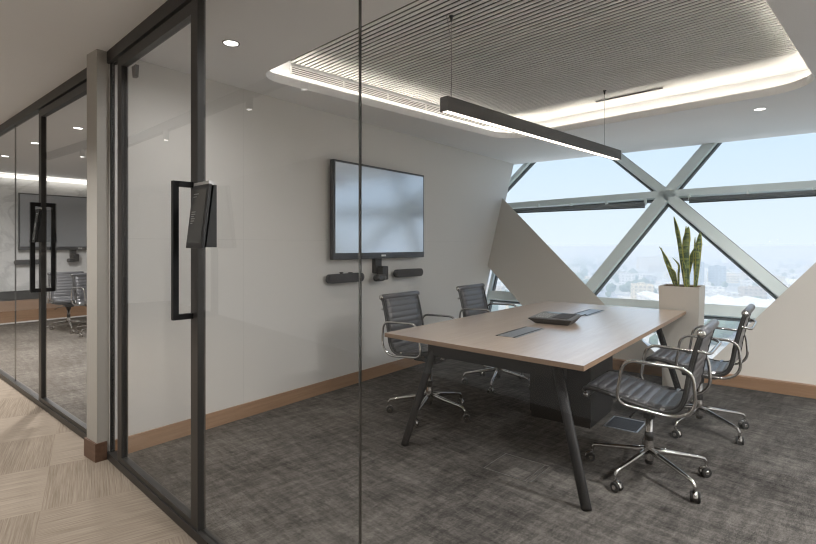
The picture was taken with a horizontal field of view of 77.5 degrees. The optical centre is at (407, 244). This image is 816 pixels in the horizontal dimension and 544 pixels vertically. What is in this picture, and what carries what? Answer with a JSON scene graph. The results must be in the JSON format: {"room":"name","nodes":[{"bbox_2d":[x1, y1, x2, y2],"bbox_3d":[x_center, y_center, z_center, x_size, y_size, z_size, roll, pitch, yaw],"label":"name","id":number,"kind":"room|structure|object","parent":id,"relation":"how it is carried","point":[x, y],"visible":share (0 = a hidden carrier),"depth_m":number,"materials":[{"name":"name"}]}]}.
{"room":"office","nodes":[
{"label":"office","id":0,"kind":"room"},
{"bbox_2d":[0,173,86,297],"bbox_3d":[-6.231,0.065,9.761,0.150,2.590,4.120,0,0,38],"label":"wall","id":1,"kind":"structure","parent":0,"point":[7,185],"depth_m":8.89,"materials":[{"name":"paint"}]},
{"bbox_2d":[15,125,15,380],"bbox_3d":[-3.790,0.080,4.906,0.005,2.470,0.012,0,0,38],"label":"trim","id":2,"kind":"structure","parent":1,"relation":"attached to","point":[15,125],"depth_m":4.90,"materials":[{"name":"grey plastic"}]},
{"bbox_2d":[0,290,38,300],"bbox_3d":[-6.993,0.880,8.643,0.030,0.160,1.420,0,0,38],"label":"trim","id":3,"kind":"structure","parent":1,"relation":"attached to","point":[24,294],"depth_m":8.87,"materials":[{"name":"black"}]},
{"bbox_2d":[0,174,38,179],"bbox_3d":[-6.650,-1.180,8.698,0.433,0.040,0.602,0,0,38],"label":"light","id":4,"kind":"object","parent":1,"relation":"attached to","point":[37,178],"depth_m":8.83,"materials":[{"name":"white"}]},
{"bbox_2d":[14,259,38,264],"bbox_3d":[-6.686,0.300,8.986,0.090,0.084,0.470,0,0,38],"label":"wall speaker","id":5,"kind":"object","parent":1,"relation":"attached to","point":[18,262],"visible":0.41,"depth_m":8.88,"materials":[{"name":"grey fabric"}]},
{"bbox_2d":[0,298,86,322],"bbox_3d":[-6.164,1.150,9.708,0.020,0.380,4.120,0,0,38],"label":"trim","id":6,"kind":"structure","parent":1,"relation":"attached to","point":[28,309],"depth_m":9.00,"materials":[{"name":"brown wood"}]},
{"bbox_2d":[0,67,86,136],"bbox_3d":[-5.037,-1.192,5.983,7.993,0.075,0.438,0,0,38],"label":"trim","id":7,"kind":"structure","parent":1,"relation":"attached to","point":[32,110],"depth_m":4.22,"materials":[{"name":"brown metal"}]},
{"bbox_2d":[0,368,86,438],"bbox_3d":[-5.037,1.337,5.983,7.993,0.045,0.438,0,0,38],"label":"trim","id":8,"kind":"structure","parent":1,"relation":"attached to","point":[22,388],"depth_m":4.41,"materials":[{"name":"brown metal"}]},
{"bbox_2d":[0,315,86,324],"bbox_3d":[-6.152,1.350,9.699,0.050,0.020,4.120,0,0,38],"label":"trim","id":9,"kind":"structure","parent":1,"relation":"attached to","point":[82,315],"depth_m":9.07,"materials":[{"name":"white plastic"}]},
{"bbox_2d":[18,193,86,249],"bbox_3d":[-6.208,-0.410,9.590,0.098,1.000,1.900,0,0,38],"label":"wall display","id":10,"kind":"object","parent":1,"relation":"attached to","point":[71,211],"visible":0.56,"depth_m":9.32,"materials":[{"name":"black glass"}]},
{"bbox_2d":[67,250,78,261],"bbox_3d":[-6.260,0.195,9.478,0.153,0.250,0.200,0,0,38],"label":"camera","id":11,"kind":"object","parent":10,"relation":"attached to","point":[74,257],"visible":1,"depth_m":9.48,"materials":[{"name":"black plastic"}]},
{"bbox_2d":[47,178,86,183],"bbox_3d":[-6.218,-1.180,9.254,0.435,0.040,0.705,0,0,38],"label":"light","id":12,"kind":"object","parent":1,"relation":"attached to","point":[48,179],"depth_m":9.40,"materials":[{"name":"white"}]},
{"bbox_3d":[-3.456,0.080,4.617,0.880,2.470,0.054,0,0,38],"label":"window","id":13,"kind":"structure","parent":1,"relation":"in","visible":0},
{"bbox_2d":[30,81,86,433],"bbox_3d":[-2.554,0.104,3.881,1.450,2.488,0.183,0,0,38],"label":"door","id":14,"kind":"structure","parent":13,"relation":"attached to","point":[80,91],"depth_m":4.28,"materials":[{"name":"brown metal"}]},
{"bbox_2d":[29,207,42,242],"bbox_3d":[-3.104,-0.166,4.245,0.162,0.292,0.074,0,0,38],"label":"tablet","id":15,"kind":"object","parent":14,"relation":"attached to","point":[37,236],"visible":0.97,"depth_m":4.21,"materials":[{"name":"black plastic"}]},
{"bbox_2d":[87,49,108,451],"bbox_3d":[-1.992,0.065,3.262,0.160,2.590,0.070,0,0,38],"label":"wall","id":16,"kind":"structure","parent":0,"point":[97,66],"depth_m":3.22,"materials":[{"name":"paint"}]},
{"bbox_2d":[84,437,106,462],"bbox_3d":[-1.994,1.302,3.259,0.185,0.115,0.088,0,0,38],"label":"baseboard","id":17,"kind":"structure","parent":16,"relation":"attached to","point":[96,452],"depth_m":3.20,"materials":[{"name":"brown wood"}]},
{"bbox_2d":[109,60,513,451],"bbox_3d":[-0.214,0.065,5.523,0.170,2.590,5.680,0,0,38],"label":"wall","id":18,"kind":"structure","parent":0,"point":[275,324],"depth_m":4.12,"materials":[{"name":"paint"}]},
{"bbox_2d":[110,63,114,451],"bbox_3d":[-1.890,0.080,3.243,0.032,2.470,0.027,0,0,38],"label":"trim","id":19,"kind":"structure","parent":18,"relation":"attached to","point":[112,74],"depth_m":3.23,"materials":[{"name":"brown metal"}]},
{"bbox_2d":[107,0,191,64],"bbox_3d":[0.349,-1.192,1.100,6.205,0.075,0.669,0,0,38],"label":"trim","id":20,"kind":"structure","parent":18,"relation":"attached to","point":[169,8],"depth_m":2.76,"materials":[{"name":"brown metal"}]},
{"bbox_2d":[107,450,225,543],"bbox_3d":[0.349,1.337,1.100,6.205,0.045,0.669,0,0,38],"label":"trim","id":21,"kind":"structure","parent":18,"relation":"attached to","point":[199,537],"depth_m":2.56,"materials":[{"name":"brown metal"}]},
{"bbox_2d":[115,358,424,453],"bbox_3d":[-0.521,1.305,4.982,0.014,0.110,4.400,0,0,38],"label":"baseboard","id":22,"kind":"structure","parent":18,"relation":"attached to","point":[139,441],"depth_m":4.10,"materials":[{"name":"brown wood"}]},
{"bbox_2d":[325,272,363,283],"bbox_3d":[-0.602,0.304,4.817,0.090,0.099,0.470,0,0,38],"label":"wall speaker","id":23,"kind":"object","parent":18,"relation":"attached to","point":[342,277],"visible":0.91,"depth_m":4.75,"materials":[{"name":"black plastic"}]},
{"bbox_2d":[359,0,361,543],"bbox_3d":[-0.149,0.080,1.577,0.004,2.470,0.010,0,0,38],"label":"trim","id":24,"kind":"structure","parent":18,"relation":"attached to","point":[360,1],"depth_m":1.58,"materials":[{"name":"black metal"}]},
{"bbox_2d":[330,159,423,259],"bbox_3d":[-0.285,-0.325,5.216,0.098,0.925,1.400,0,0,38],"label":"wall display","id":25,"kind":"object","parent":18,"relation":"attached to","point":[392,200],"visible":0.97,"depth_m":5.07,"materials":[{"name":"glass"}]},
{"bbox_2d":[372,259,387,280],"bbox_3d":[-0.294,0.240,5.160,0.153,0.250,0.200,0,0,38],"label":"camera","id":26,"kind":"object","parent":25,"relation":"attached to","point":[382,271],"visible":0.93,"depth_m":5.16,"materials":[{"name":"black plastic"}]},
{"bbox_2d":[393,268,422,277],"bbox_3d":[-0.004,0.305,5.580,0.090,0.084,0.470,0,0,38],"label":"wall speaker","id":27,"kind":"object","parent":18,"relation":"attached to","point":[398,273],"visible":1,"depth_m":5.52,"materials":[{"name":"black plastic"}]},
{"bbox_3d":[-0.551,0.080,1.962,1.107,2.470,0.120,0,0,38],"label":"window","id":28,"kind":"structure","parent":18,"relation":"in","visible":0},
{"bbox_2d":[186,181,216,247],"bbox_3d":[-0.911,-0.131,2.234,0.166,0.292,0.080,0,0,38],"label":"tablet","id":29,"kind":"object","parent":28,"relation":"attached to","point":[202,228],"visible":1,"depth_m":2.20,"materials":[{"name":"black plastic"}]},
{"bbox_3d":[-1.821,0.080,3.178,0.160,2.470,0.024,0,0,38],"label":"window","id":30,"kind":"structure","parent":18,"relation":"in","visible":0},
{"bbox_2d":[118,0,205,533],"bbox_3d":[-1.378,0.104,2.709,1.121,2.488,0.257,0,0,38],"label":"door","id":31,"kind":"structure","parent":30,"relation":"attached to","point":[194,13],"depth_m":2.37,"materials":[{"name":"brown metal"}]},
{"bbox_2d":[0,316,815,543],"bbox_3d":[-2.500,1.385,4.754,16.200,0.050,7.600,0,0,38],"label":"floor","id":32,"kind":"structure","parent":0,"point":[287,474],"depth_m":3.04,"materials":[{"name":"carpet"}]},
{"bbox_2d":[47,271,86,333],"bbox_3d":[-5.365,0.898,8.043,0.700,0.924,0.729,0,0,-40],"label":"chair","id":33,"kind":"object","parent":32,"relation":"on","point":[64,284],"visible":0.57,"depth_m":8.13,"materials":[{"name":"black leather"}]},
{"bbox_2d":[70,273,86,336],"bbox_3d":[-4.728,0.898,7.804,0.729,0.924,0.700,0,0,29],"label":"chair","id":34,"kind":"object","parent":32,"relation":"on","point":[79,280],"visible":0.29,"depth_m":7.76,"materials":[{"name":"black leather"}]},
{"bbox_2d":[379,290,470,426],"bbox_3d":[0.189,0.880,4.107,0.729,0.959,0.700,0,0,38],"label":"chair","id":35,"kind":"object","parent":32,"relation":"on","point":[402,310],"visible":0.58,"depth_m":4.13,"materials":[{"name":"black leather"}]},
{"bbox_2d":[456,283,529,393],"bbox_3d":[0.892,0.880,4.948,0.729,0.959,0.700,0,0,38],"label":"chair","id":36,"kind":"object","parent":32,"relation":"on","point":[473,299],"visible":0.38,"depth_m":5.00,"materials":[{"name":"black leather"}]},
{"bbox_2d":[483,453,550,482],"bbox_3d":[0.667,1.359,3.105,0.310,0.003,0.280,0,0,40],"label":"box","id":37,"kind":"object","parent":32,"relation":"on","point":[522,469],"visible":1,"depth_m":3.10,"materials":[{"name":"grey carpet"}]},
{"bbox_2d":[384,301,685,510],"bbox_3d":[1.188,0.990,4.097,1.466,0.757,2.745,0,0,38],"label":"meeting table","id":38,"kind":"object","parent":32,"relation":"on","point":[559,360],"visible":0.88,"depth_m":3.49,"materials":[{"name":"brown wood"}]},
{"bbox_2d":[528,311,585,325],"bbox_3d":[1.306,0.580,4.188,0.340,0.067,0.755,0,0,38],"label":"phone","id":39,"kind":"object","parent":38,"relation":"on","point":[545,317],"visible":1,"depth_m":3.96,"materials":[{"name":"black plastic"}]},
{"bbox_2d":[552,313,576,318],"bbox_3d":[1.224,0.556,3.970,0.120,0.017,0.200,0,0,38],"label":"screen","id":40,"kind":"object","parent":39,"relation":"attached to","point":[560,315],"depth_m":3.95,"materials":[{"name":"grey glass"}]},
{"bbox_2d":[603,416,644,432],"bbox_3d":[1.648,1.358,3.854,0.240,0.004,0.280,0,0,38],"label":"box","id":41,"kind":"object","parent":32,"relation":"on","point":[626,424],"visible":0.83,"depth_m":3.84,"materials":[{"name":"silver metal"}]},
{"bbox_2d":[581,319,721,502],"bbox_3d":[1.408,0.898,3.006,0.729,0.924,0.700,0,0,38],"label":"chair","id":42,"kind":"object","parent":32,"relation":"on","point":[639,394],"visible":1,"depth_m":2.93,"materials":[{"name":"black leather"}]},
{"bbox_2d":[658,284,704,388],"bbox_3d":[2.666,0.877,4.943,0.348,0.965,0.348,0,0,38],"label":"planter","id":43,"kind":"object","parent":32,"relation":"on","point":[691,299],"visible":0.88,"depth_m":4.82,"materials":[{"name":"ceramic"}]},
{"bbox_2d":[659,217,701,286],"bbox_3d":[2.645,0.066,4.932,0.328,0.682,0.323,0,0,38],"label":"snake plant","id":44,"kind":"object","parent":43,"relation":"on","point":[687,260],"visible":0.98,"depth_m":4.90,"materials":[{"name":"green plant"}]},
{"bbox_2d":[645,304,757,444],"bbox_3d":[2.151,0.898,3.784,0.729,0.924,0.700,0,0,38],"label":"chair","id":45,"kind":"object","parent":32,"relation":"on","point":[720,368],"visible":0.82,"depth_m":3.69,"materials":[{"name":"black leather"}]},
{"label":"window","id":46,"kind":"structure","parent":32,"relation":"on","visible":0},
{"bbox_2d":[486,271,497,310],"bbox_3d":[1.106,0.842,7.038,0.075,1.041,0.541,0,0,38],"label":"window","id":47,"kind":"structure","parent":46,"relation":"attached to","point":[493,281],"depth_m":7.10,"materials":[{"name":"glass"}]},
{"bbox_2d":[507,162,535,192],"bbox_3d":[1.656,-1.043,7.691,0.556,0.664,0.371,0,0,38],"label":"window","id":48,"kind":"structure","parent":46,"relation":"attached to","point":[525,167],"depth_m":7.66,"materials":[{"name":"paint"}]},
{"bbox_2d":[508,191,664,208],"bbox_3d":[2.333,-0.575,6.896,2.148,0.191,0.159,0,0,38],"label":"window frame","id":49,"kind":"structure","parent":46,"relation":"attached to","point":[639,197],"depth_m":6.73,"materials":[{"name":"paint"}]},
{"bbox_2d":[513,199,646,212],"bbox_3d":[2.193,-0.512,6.836,1.880,0.114,0.085,0,0,38],"label":"roller blind","id":50,"kind":"object","parent":49,"relation":"attached to","point":[606,206],"visible":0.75,"depth_m":6.71,"materials":[{"name":"grey metal"}]},
{"bbox_2d":[487,290,765,321],"bbox_3d":[2.858,0.715,5.747,4.390,0.166,0.148,0,0,38],"label":"window","id":51,"kind":"structure","parent":46,"relation":"attached to","point":[711,311],"depth_m":5.74,"materials":[{"name":"glass"}]},
{"bbox_2d":[585,194,670,295],"bbox_3d":[2.422,0.356,6.290,1.405,2.034,0.988,0,0,38],"label":"window frame","id":52,"kind":"structure","parent":46,"relation":"attached to","point":[656,209],"depth_m":6.23,"materials":[{"name":"paint"}]},
{"bbox_2d":[612,153,667,195],"bbox_3d":[2.954,-0.977,6.636,0.939,0.868,0.463,0,0,38],"label":"window frame","id":53,"kind":"structure","parent":46,"relation":"attached to","point":[630,167],"depth_m":6.52,"materials":[{"name":"paint"}]},
{"bbox_2d":[662,143,721,193],"bbox_3d":[3.483,-0.969,6.216,0.636,0.838,0.450,0,0,38],"label":"window frame","id":54,"kind":"structure","parent":46,"relation":"attached to","point":[704,152],"depth_m":6.17,"materials":[{"name":"paint"}]},
{"bbox_2d":[662,190,787,299],"bbox_3d":[3.679,0.298,5.340,2.007,1.928,0.940,0,0,38],"label":"window frame","id":55,"kind":"structure","parent":46,"relation":"attached to","point":[734,253],"depth_m":5.57,"materials":[{"name":"paint"}]},
{"bbox_2d":[666,180,815,200],"bbox_3d":[4.899,-0.617,4.910,4.346,0.176,0.152,0,0,38],"label":"window frame","id":56,"kind":"structure","parent":46,"relation":"attached to","point":[682,194],"depth_m":5.71,"materials":[{"name":"paint"}]},
{"bbox_2d":[688,186,815,202],"bbox_3d":[4.885,-0.567,4.759,4.000,0.154,0.103,0,0,38],"label":"roller blind","id":57,"kind":"object","parent":56,"relation":"attached to","point":[805,193],"visible":1,"depth_m":5.57,"materials":[{"name":"grey metal"}]},
{"bbox_2d":[0,0,815,180],"bbox_3d":[-2.152,-1.365,5.199,16.200,0.270,8.730,0,0,38],"label":"ceiling","id":58,"kind":"structure","parent":0,"point":[44,44],"depth_m":4.10,"materials":[{"name":"paint"}]},
{"bbox_2d":[222,40,239,46],"bbox_3d":[-1.078,-1.231,3.093,0.104,0.010,0.104,0,0,38],"label":"recessed light","id":59,"kind":"object","parent":58,"relation":"in","point":[231,43],"visible":1,"depth_m":3.09,"materials":[{"name":"white plastic"}]},
{"bbox_2d":[290,65,487,127],"bbox_3d":[-0.005,-1.402,4.994,0.345,0.072,2.609,0,0,38],"label":"ceiling vent","id":60,"kind":"object","parent":58,"relation":"in","point":[295,71],"visible":0.78,"depth_m":4.64,"materials":[{"name":"white plastic"}]},
{"bbox_2d":[291,0,808,122],"bbox_3d":[1.113,-1.478,3.903,3.555,0.029,4.029,0,0,38],"label":"ceiling slats","id":61,"kind":"structure","parent":58,"relation":"attached to","point":[533,61],"depth_m":3.86,"materials":[{"name":"white paint"}]},
{"bbox_2d":[440,14,620,159],"bbox_3d":[1.151,-1.155,4.110,2.608,0.631,0.064,0,0,-45],"label":"linear pendant","id":62,"kind":"object","parent":61,"relation":"hanging from","point":[449,105],"visible":1,"depth_m":3.74,"materials":[{"name":"grey metal"}]},
{"bbox_2d":[444,111,618,159],"bbox_3d":[1.151,-0.848,4.110,2.600,0.008,0.054,0,0,-45],"label":"diffuser","id":63,"kind":"object","parent":62,"relation":"attached to","point":[468,115],"depth_m":3.85,"materials":[{"name":"white plastic"}]},
{"bbox_2d":[595,87,662,101],"bbox_3d":[2.131,-1.452,4.925,0.638,0.008,0.104,0,0,38],"label":"diffuser","id":64,"kind":"object","parent":61,"relation":"attached to","point":[661,87],"visible":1,"depth_m":4.89,"materials":[{"name":"black"}]},
{"bbox_2d":[753,108,766,110],"bbox_3d":[3.183,-1.231,4.595,0.104,0.010,0.104,0,0,38],"label":"recessed light","id":65,"kind":"object","parent":58,"relation":"in","point":[756,109],"visible":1,"depth_m":4.60,"materials":[{"name":"white plastic"}]},
{"bbox_2d":[613,358,815,398],"bbox_3d":[3.392,1.305,4.726,6.490,0.110,0.116,0,0,38],"label":"baseboard","id":66,"kind":"structure","parent":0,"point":[740,381],"depth_m":4.77,"materials":[{"name":"brown wood"}]},
{"bbox_2d":[488,198,815,384],"bbox_3d":[3.777,0.037,5.218,6.489,2.553,1.244,0,0,38],"label":"wall","id":67,"kind":"structure","parent":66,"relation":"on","point":[782,343],"depth_m":5.05,"materials":[{"name":"paint"}]},
{"label":"outside","id":68,"kind":"structure","parent":0,"visible":0},
{"bbox_2d":[489,247,815,358],"bbox_3d":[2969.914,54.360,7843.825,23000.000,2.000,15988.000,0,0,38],"label":"ground","id":69,"kind":"structure","parent":68,"point":[731,286],"depth_m":918.92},
{"bbox_2d":[485,285,504,296],"bbox_3d":[84.353,47.094,520.492,26.026,12.532,18.691,0,0,21],"label":"building","id":70,"kind":"structure","parent":69,"relation":"on","point":[498,288],"depth_m":512.46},
{"bbox_2d":[569,266,579,272],"bbox_3d":[278.704,44.540,849.844,17.987,17.641,15.743,0,0,21],"label":"building","id":71,"kind":"structure","parent":69,"relation":"on","point":[576,269],"depth_m":842.43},
{"bbox_2d":[621,262,629,269],"bbox_3d":[463.957,45.088,1084.663,18.214,16.544,19.097,0,0,21],"label":"building","id":72,"kind":"structure","parent":69,"relation":"on","point":[626,264],"depth_m":1074.33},
{"bbox_2d":[619,272,634,284],"bbox_3d":[288.612,44.540,669.616,17.987,17.641,15.743,0,0,21],"label":"building","id":73,"kind":"structure","parent":69,"relation":"on","point":[624,277],"depth_m":663.49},
{"bbox_2d":[631,282,653,299],"bbox_3d":[231.952,45.343,503.535,19.396,16.034,29.477,0,0,21],"label":"building","id":74,"kind":"structure","parent":69,"relation":"on","point":[637,287],"depth_m":492.22,"materials":[{"name":"beige concrete"}]},
{"bbox_2d":[635,272,656,278],"bbox_3d":[375.183,48.411,802.039,30.356,9.898,16.491,0,0,21],"label":"building","id":75,"kind":"structure","parent":69,"relation":"on","point":[640,275],"depth_m":797.21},
{"bbox_2d":[637,291,658,300],"bbox_3d":[215.098,47.960,428.553,17.000,10.800,95.000,0,0,9],"label":"building","id":76,"kind":"structure","parent":69,"relation":"on","point":[645,295],"depth_m":451.58,"materials":[{"name":"white concrete"}]},
{"bbox_2d":[643,275,656,283],"bbox_3d":[342.888,48.069,720.707,15.838,10.583,33.786,0,0,21],"label":"building","id":77,"kind":"structure","parent":69,"relation":"on","point":[649,277],"depth_m":705.42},
{"bbox_2d":[491,254,813,344],"bbox_3d":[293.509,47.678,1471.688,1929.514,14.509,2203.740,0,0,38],"label":"trees","id":78,"kind":"object","parent":69,"relation":"on","point":[582,261],"visible":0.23,"depth_m":642.92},
{"bbox_2d":[497,254,809,343],"bbox_3d":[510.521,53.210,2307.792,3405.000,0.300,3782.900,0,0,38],"label":"road","id":79,"kind":"structure","parent":69,"relation":"on","point":[602,293],"depth_m":649.55,"materials":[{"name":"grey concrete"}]},
{"bbox_2d":[648,263,665,271],"bbox_3d":[498.923,44.954,1018.327,31.315,16.812,27.424,0,0,21],"label":"building","id":80,"kind":"structure","parent":69,"relation":"on","point":[651,268],"depth_m":1006.04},
{"bbox_2d":[636,256,680,269],"bbox_3d":[561.829,38.860,1122.385,100.000,29.000,45.000,0,0,18],"label":"building","id":81,"kind":"structure","parent":69,"relation":"on","point":[641,262],"depth_m":1108.30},
{"bbox_2d":[664,271,669,277],"bbox_3d":[427.772,47.868,822.404,22.192,10.985,22.396,0,0,21],"label":"building","id":82,"kind":"structure","parent":69,"relation":"on","point":[666,275],"depth_m":815.91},
{"bbox_2d":[656,277,681,284],"bbox_3d":[318.379,46.756,620.906,26.874,13.208,14.097,0,0,21],"label":"building","id":83,"kind":"structure","parent":69,"relation":"on","point":[663,280],"depth_m":623.60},
{"bbox_2d":[550,246,815,257],"bbox_3d":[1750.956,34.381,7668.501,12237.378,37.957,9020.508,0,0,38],"label":"city","id":84,"kind":"object","parent":69,"relation":"on","point":[782,253],"visible":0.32,"depth_m":3479.85},
{"bbox_2d":[681,262,703,284],"bbox_3d":[375.855,36.860,671.012,26.000,33.000,22.000,0,0,32],"label":"building","id":85,"kind":"structure","parent":69,"relation":"on","point":[701,271],"depth_m":656.56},
{"bbox_2d":[703,282,714,292],"bbox_3d":[332.923,47.883,575.499,22.637,10.953,20.526,0,0,21],"label":"building","id":86,"kind":"structure","parent":69,"relation":"on","point":[708,286],"depth_m":568.07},
{"bbox_2d":[708,265,725,285],"bbox_3d":[407.422,39.860,669.145,20.000,27.000,18.000,0,0,32],"label":"building","id":87,"kind":"structure","parent":69,"relation":"on","point":[716,273],"depth_m":661.88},
{"bbox_2d":[707,272,738,282],"bbox_3d":[450.396,44.659,727.602,33.953,17.402,29.922,0,0,21],"label":"building","id":88,"kind":"structure","parent":69,"relation":"on","point":[730,277],"depth_m":711.13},
{"bbox_2d":[709,287,739,297],"bbox_3d":[304.885,46.753,487.121,22.864,13.215,31.644,0,0,21],"label":"building","id":89,"kind":"structure","parent":69,"relation":"on","point":[719,290],"depth_m":482.23,"materials":[{"name":"white concrete"}]},
{"bbox_2d":[705,296,745,305],"bbox_3d":[245.797,47.960,404.499,17.000,10.800,95.000,0,0,9],"label":"building","id":90,"kind":"structure","parent":69,"relation":"on","point":[707,298],"depth_m":390.24,"materials":[{"name":"white concrete"}]},
{"bbox_2d":[717,263,734,267],"bbox_3d":[754.567,48.069,1207.498,33.786,10.583,15.838,0,0,21],"label":"building","id":91,"kind":"structure","parent":69,"relation":"on","point":[727,265],"depth_m":1199.96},
{"bbox_2d":[711,294,769,307],"bbox_3d":[261.147,47.960,392.472,17.000,10.800,95.000,0,0,9],"label":"building","id":92,"kind":"structure","parent":69,"relation":"on","point":[722,297],"depth_m":396.29,"materials":[{"name":"white concrete"}]},
{"bbox_2d":[738,271,750,278],"bbox_3d":[533.092,47.868,813.073,22.192,10.985,22.396,0,0,21],"label":"building","id":93,"kind":"structure","parent":69,"relation":"on","point":[743,275],"depth_m":802.87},
{"bbox_2d":[740,279,759,286],"bbox_3d":[441.061,48.411,644.919,30.356,9.898,16.491,0,0,21],"label":"building","id":94,"kind":"structure","parent":69,"relation":"on","point":[750,281],"depth_m":642.14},
{"bbox_2d":[738,285,766,298],"bbox_3d":[345.009,47.094,509.353,18.691,12.532,26.026,0,0,21],"label":"building","id":95,"kind":"structure","parent":69,"relation":"on","point":[752,291],"depth_m":499.00,"materials":[{"name":"white concrete"}]},
{"bbox_2d":[739,296,773,304],"bbox_3d":[276.496,47.960,380.445,17.000,10.800,95.000,0,0,9],"label":"building","id":96,"kind":"structure","parent":69,"relation":"on","point":[758,300],"depth_m":402.04,"materials":[{"name":"white concrete"}]},
{"bbox_2d":[759,258,770,262],"bbox_3d":[1078.350,47.073,1535.111,23.995,12.573,23.924,0,0,21],"label":"building","id":97,"kind":"structure","parent":69,"relation":"on","point":[764,260],"depth_m":1524.88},
{"bbox_2d":[763,266,779,270],"bbox_3d":[764.868,48.411,1071.653,30.356,9.898,16.491,0,0,21],"label":"building","id":98,"kind":"structure","parent":69,"relation":"on","point":[773,268],"depth_m":1065.45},
{"bbox_2d":[773,275,785,281],"bbox_3d":[497.507,47.073,694.182,23.996,12.573,23.924,0,0,21],"label":"building","id":99,"kind":"structure","parent":69,"relation":"on","point":[780,278],"depth_m":680.72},
{"bbox_2d":[781,270,793,275],"bbox_3d":[664.094,48.526,887.282,17.236,9.668,16.156,0,0,21],"label":"building","id":100,"kind":"structure","parent":69,"relation":"on","point":[785,271],"depth_m":884.15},
{"bbox_2d":[783,279,796,287],"bbox_3d":[392.892,44.048,519.117,12.642,18.624,15.263,0,0,21],"label":"building","id":101,"kind":"structure","parent":69,"relation":"on","point":[787,282],"depth_m":517.36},
{"bbox_2d":[790,273,802,278],"bbox_3d":[589.618,47.937,757.517,29.860,10.846,13.694,0,0,21],"label":"building","id":102,"kind":"structure","parent":69,"relation":"on","point":[796,276],"depth_m":755.33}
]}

